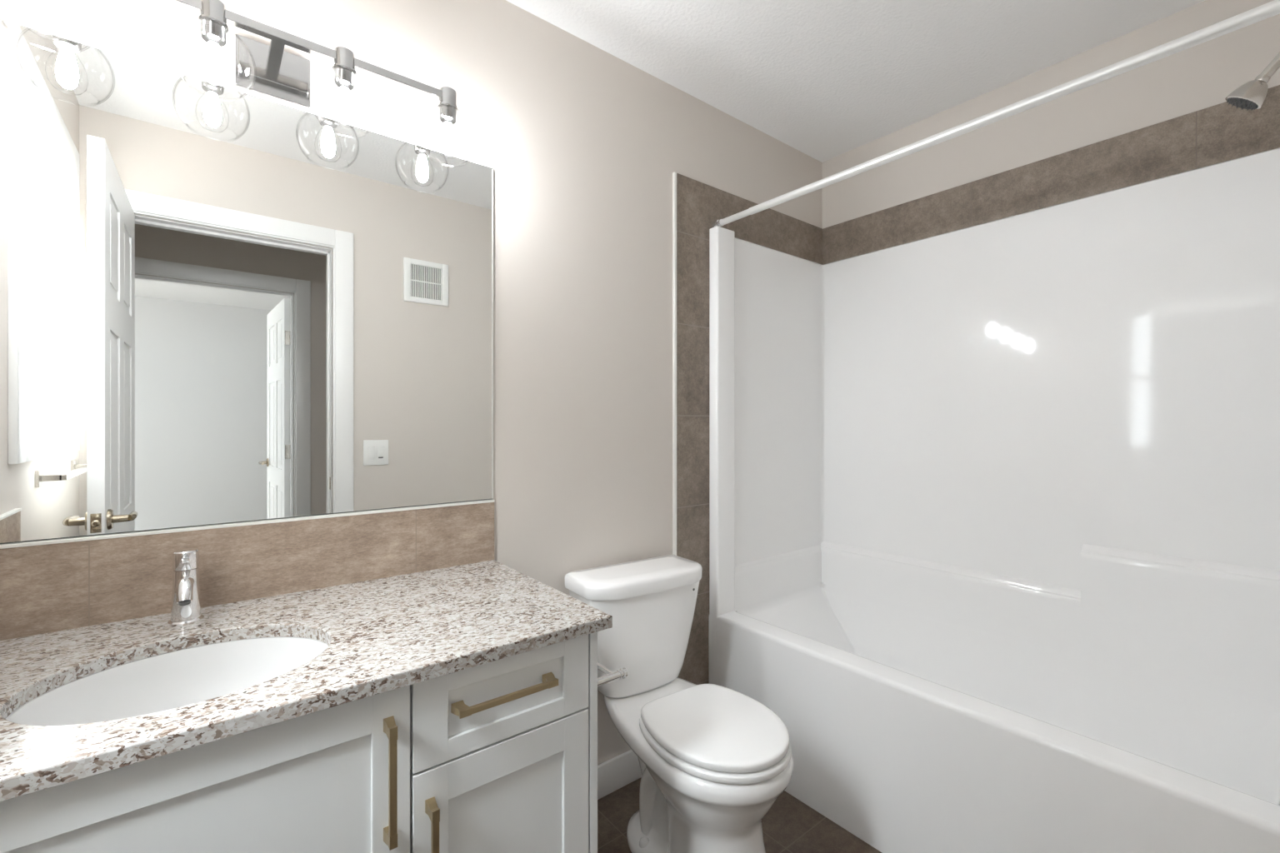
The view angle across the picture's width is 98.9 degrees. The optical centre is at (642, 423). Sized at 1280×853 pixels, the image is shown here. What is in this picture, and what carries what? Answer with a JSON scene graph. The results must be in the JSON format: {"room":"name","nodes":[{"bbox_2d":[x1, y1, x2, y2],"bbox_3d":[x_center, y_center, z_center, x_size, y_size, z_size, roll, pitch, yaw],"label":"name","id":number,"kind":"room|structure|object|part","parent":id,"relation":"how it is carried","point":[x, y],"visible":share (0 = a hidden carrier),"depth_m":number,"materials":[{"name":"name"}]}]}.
{"room":"bathroom","nodes":[
{"label":"bathroom","id":0,"kind":"room"},
{"bbox_2d":[0,0,821,764],"bbox_3d":[-0.227,-0.002,1.795,2.882,2.440,0.120,0,0,-39],"label":"wall","id":1,"kind":"structure","parent":0,"point":[583,146],"depth_m":1.68,"materials":[{"name":"paint"}]},
{"bbox_2d":[0,0,476,161],"bbox_3d":[-0.769,-0.752,1.171,0.831,0.180,0.179,0,0,-39],"label":"vanity light","id":2,"kind":"object","parent":1,"relation":"attached to","point":[270,71],"visible":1,"depth_m":1.20,"materials":[{"name":"silver metal"}]},
{"bbox_2d":[0,0,99,50],"bbox_3d":[-1.027,-0.746,0.940,0.139,0.168,0.139,0,0,-39],"label":"glass shade","id":3,"kind":"object","parent":2,"relation":"attached to","point":[42,12],"depth_m":0.93,"materials":[{"name":"clear glass"}]},
{"bbox_2d":[166,0,256,97],"bbox_3d":[-0.847,-0.746,1.083,0.139,0.168,0.139,0,0,-39],"label":"glass shade","id":4,"kind":"object","parent":2,"relation":"attached to","point":[213,17],"depth_m":1.07,"materials":[{"name":"clear glass"}]},
{"bbox_2d":[308,46,379,134],"bbox_3d":[-0.667,-0.746,1.227,0.139,0.168,0.139,0,0,-39],"label":"glass shade","id":5,"kind":"object","parent":2,"relation":"attached to","point":[344,67],"depth_m":1.21,"materials":[{"name":"clear glass"}]},
{"bbox_2d":[418,86,476,161],"bbox_3d":[-0.486,-0.746,1.371,0.139,0.168,0.139,0,0,-39],"label":"glass shade","id":6,"kind":"object","parent":2,"relation":"attached to","point":[447,96],"depth_m":1.36,"materials":[{"name":"clear glass"}]},
{"bbox_2d":[0,18,493,544],"bbox_3d":[-0.821,-0.253,1.240,1.014,0.939,0.006,0,0,-39],"label":"wall mirror","id":7,"kind":"object","parent":1,"relation":"attached to","point":[218,306],"visible":1,"depth_m":1.17,"materials":[{"name":"grey mirror"}]},
{"bbox_2d":[0,500,494,640],"bbox_3d":[-0.820,0.303,1.238,1.018,0.170,0.012,0,0,-39],"label":"tile backsplash","id":8,"kind":"structure","parent":1,"relation":"attached to","point":[48,586],"depth_m":1.18,"materials":[{"name":"brown tile"}]},
{"bbox_3d":[-0.820,0.221,1.238,1.018,0.006,0.012,0,0,-39],"label":"edge trim","id":9,"kind":"part","parent":8,"relation":"part of","materials":[{"name":"silver metal"}]},
{"bbox_2d":[597,750,641,799],"bbox_3d":[-0.158,1.165,1.765,0.717,0.105,0.013,0,0,-39],"label":"baseboard","id":10,"kind":"structure","parent":1,"relation":"attached to","point":[615,773],"depth_m":1.82,"materials":[{"name":"white paint"}]},
{"bbox_2d":[672,171,822,684],"bbox_3d":[0.480,0.155,2.274,0.938,2.125,0.010,0,0,-39],"label":"tile border","id":11,"kind":"structure","parent":1,"relation":"attached to","point":[696,204],"depth_m":2.04,"materials":[{"name":"brown tile"}]},
{"bbox_3d":[0.118,0.155,1.986,0.012,2.125,0.010,0,0,-39],"label":"edge trim","id":12,"kind":"part","parent":11,"relation":"part of","materials":[{"name":"silver metal"}]},
{"bbox_2d":[597,777,881,852],"bbox_3d":[0.284,1.268,1.153,2.882,0.100,1.760,0,0,-39],"label":"floor","id":13,"kind":"structure","parent":0,"point":[790,826],"depth_m":1.64,"materials":[{"name":"tile"}]},
{"bbox_2d":[0,631,597,852],"bbox_3d":[-0.646,0.815,1.000,0.997,0.806,0.596,0,0,-39],"label":"vanity cabinet","id":14,"kind":"object","parent":13,"relation":"on","point":[500,756],"visible":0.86,"depth_m":0.85,"materials":[{"name":"white paint"}]},
{"bbox_3d":[-0.625,0.764,0.688,0.634,0.698,0.019,0,0,-39],"label":"cabinet door","id":15,"kind":"part","parent":14,"relation":"part of","materials":[{"name":"white paint"}]},
{"bbox_2d":[0,560,612,801],"bbox_3d":[-0.641,0.400,1.014,1.019,0.024,0.584,0,0,-39],"label":"countertop","id":16,"kind":"structure","parent":14,"relation":"on","point":[387,634],"depth_m":0.94,"materials":[{"name":"stone"}]},
{"bbox_2d":[5,636,328,725],"bbox_3d":[-0.726,0.491,0.879,0.420,0.158,0.339,0,0,-39],"label":"sink","id":17,"kind":"object","parent":16,"relation":"in","point":[179,678],"visible":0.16,"depth_m":0.97,"materials":[{"name":"white ceramic"}]},
{"bbox_2d":[167,548,204,626],"bbox_3d":[-0.868,0.318,1.042,0.055,0.140,0.134,0,0,-39],"label":"faucet","id":18,"kind":"object","parent":16,"relation":"on","point":[186,598],"visible":1,"depth_m":1.05,"materials":[{"name":"silver metal"}]},
{"bbox_3d":[-0.861,0.310,1.033,0.028,0.042,0.111,0,0,-39],"label":"spout","id":19,"kind":"part","parent":18,"relation":"part of","materials":[{"name":"silver metal"}]},
{"bbox_3d":[-0.883,0.266,1.060,0.040,0.036,0.072,0,0,-39],"label":"lever","id":20,"kind":"part","parent":18,"relation":"part of","materials":[{"name":"silver metal"}]},
{"bbox_3d":[-0.388,0.556,0.845,0.015,0.190,0.031,0,0,-39],"label":"handle","id":21,"kind":"part","parent":14,"relation":"part of","materials":[{"name":"gold metal"}]},
{"bbox_3d":[-0.338,0.710,0.885,0.015,0.190,0.031,0,0,-39],"label":"handle","id":22,"kind":"part","parent":14,"relation":"part of","materials":[{"name":"gold metal"}]},
{"bbox_3d":[-0.243,0.490,0.992,0.335,0.150,0.019,0,0,-39],"label":"drawer","id":23,"kind":"part","parent":14,"relation":"part of","materials":[{"name":"white paint"}]},
{"bbox_3d":[-0.243,0.841,0.992,0.335,0.544,0.019,0,0,-39],"label":"cabinet door","id":24,"kind":"part","parent":14,"relation":"part of","materials":[{"name":"white paint"}]},
{"bbox_3d":[-0.236,0.479,0.966,0.190,0.015,0.031,0,0,-39],"label":"handle","id":25,"kind":"part","parent":14,"relation":"part of","materials":[{"name":"gold metal"}]},
{"bbox_3d":[-0.273,0.815,1.318,0.018,0.806,0.565,0,0,-39],"label":"panel","id":26,"kind":"part","parent":14,"relation":"part of","materials":[{"name":"white paint"}]},
{"bbox_2d":[597,663,627,686],"bbox_3d":[-0.131,0.566,1.256,0.128,0.044,0.182,0,0,-39],"label":"toilet paper holder","id":27,"kind":"object","parent":14,"relation":"attached to","point":[620,674],"visible":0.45,"depth_m":1.22,"materials":[{"name":"silver metal"}]},
{"bbox_3d":[-0.111,0.566,1.286,0.016,0.016,0.160,0,0,-39],"label":"arm","id":28,"kind":"part","parent":27,"relation":"part of","materials":[{"name":"silver metal"}]},
{"bbox_2d":[565,555,793,852],"bbox_3d":[0.120,0.838,1.537,0.429,0.758,0.662,0,0,-34],"label":"toilet","id":29,"kind":"object","parent":13,"relation":"on","point":[714,760],"visible":1,"depth_m":1.49,"materials":[{"name":"white ceramic"}]},
{"bbox_3d":[-0.008,0.483,1.724,0.429,0.048,0.208,0,0,-34],"label":"tank lid","id":30,"kind":"part","parent":29,"relation":"part of","materials":[{"name":"white ceramic"}]},
{"bbox_3d":[-0.011,0.662,1.728,0.412,0.319,0.182,0,0,-34],"label":"tank","id":31,"kind":"part","parent":29,"relation":"part of","materials":[{"name":"white ceramic"}]},
{"bbox_3d":[0.128,1.019,1.526,0.358,0.396,0.636,0,0,-34],"label":"bowl","id":32,"kind":"part","parent":29,"relation":"part of","materials":[{"name":"white ceramic"}]},
{"bbox_3d":[0.197,0.786,1.424,0.336,0.023,0.378,0,0,-34],"label":"seat lid","id":33,"kind":"part","parent":29,"relation":"part of","materials":[{"name":"white plastic"}]},
{"bbox_3d":[0.198,0.810,1.422,0.346,0.018,0.383,0,0,-34],"label":"seat","id":34,"kind":"part","parent":29,"relation":"part of","materials":[{"name":"white plastic"}]},
{"bbox_2d":[708,147,1279,852],"bbox_3d":[1.018,0.239,1.736,0.760,1.957,1.512,0,0,-39],"label":"bathtub surround","id":35,"kind":"object","parent":13,"relation":"on","point":[994,507],"visible":0.94,"depth_m":1.75,"materials":[{"name":"white plastic"}]},
{"bbox_2d":[708,582,1279,852],"bbox_3d":[1.018,0.971,1.733,0.754,0.494,1.508,0,0,-39],"label":"tub","id":36,"kind":"object","parent":35,"relation":"in","point":[912,727],"depth_m":1.56,"materials":[{"name":"white plastic"}]},
{"bbox_2d":[505,0,1205,162],"bbox_3d":[0.284,-1.272,1.153,2.882,0.100,1.760,0,0,-39],"label":"ceiling","id":37,"kind":"structure","parent":0,"point":[826,80],"depth_m":1.78,"materials":[{"name":"white paint"}]},
{"bbox_2d":[821,0,1279,228],"bbox_3d":[1.401,-0.002,1.967,0.120,2.440,1.640,0,0,-39],"label":"wall","id":38,"kind":"structure","parent":0,"point":[1200,77],"depth_m":1.84,"materials":[{"name":"paint"}]},
{"bbox_2d":[822,85,1279,264],"bbox_3d":[1.316,-0.823,1.970,0.009,0.168,1.510,0,0,-39],"label":"tile border","id":39,"kind":"structure","parent":38,"relation":"attached to","point":[1222,132],"depth_m":1.81,"materials":[{"name":"brown tile"}]},
{"bbox_3d":[0.795,-0.002,0.512,2.642,2.440,0.120,0,0,-39],"label":"wall","id":40,"kind":"structure","parent":0,"visible":0},
{"bbox_2d":[711,0,1279,227],"bbox_3d":[0.750,-0.761,1.519,0.037,0.037,1.508,0,0,-39],"label":"shower rod","id":41,"kind":"object","parent":40,"relation":"attached to","point":[1270,9],"visible":0.87,"depth_m":1.27,"materials":[{"name":"silver metal"}]},
{"bbox_2d":[1225,51,1279,110],"bbox_3d":[1.418,-0.805,1.205,0.069,0.184,0.187,0,0,-39],"label":"shower","id":42,"kind":"object","parent":40,"relation":"attached to","point":[1252,95],"visible":1,"depth_m":1.23,"materials":[{"name":"silver metal"}]},
{"bbox_3d":[1.432,-0.822,1.187,0.021,0.112,0.137,0,0,-39],"label":"arm","id":43,"kind":"part","parent":42,"relation":"part of","materials":[{"name":"silver metal"}]}
]}

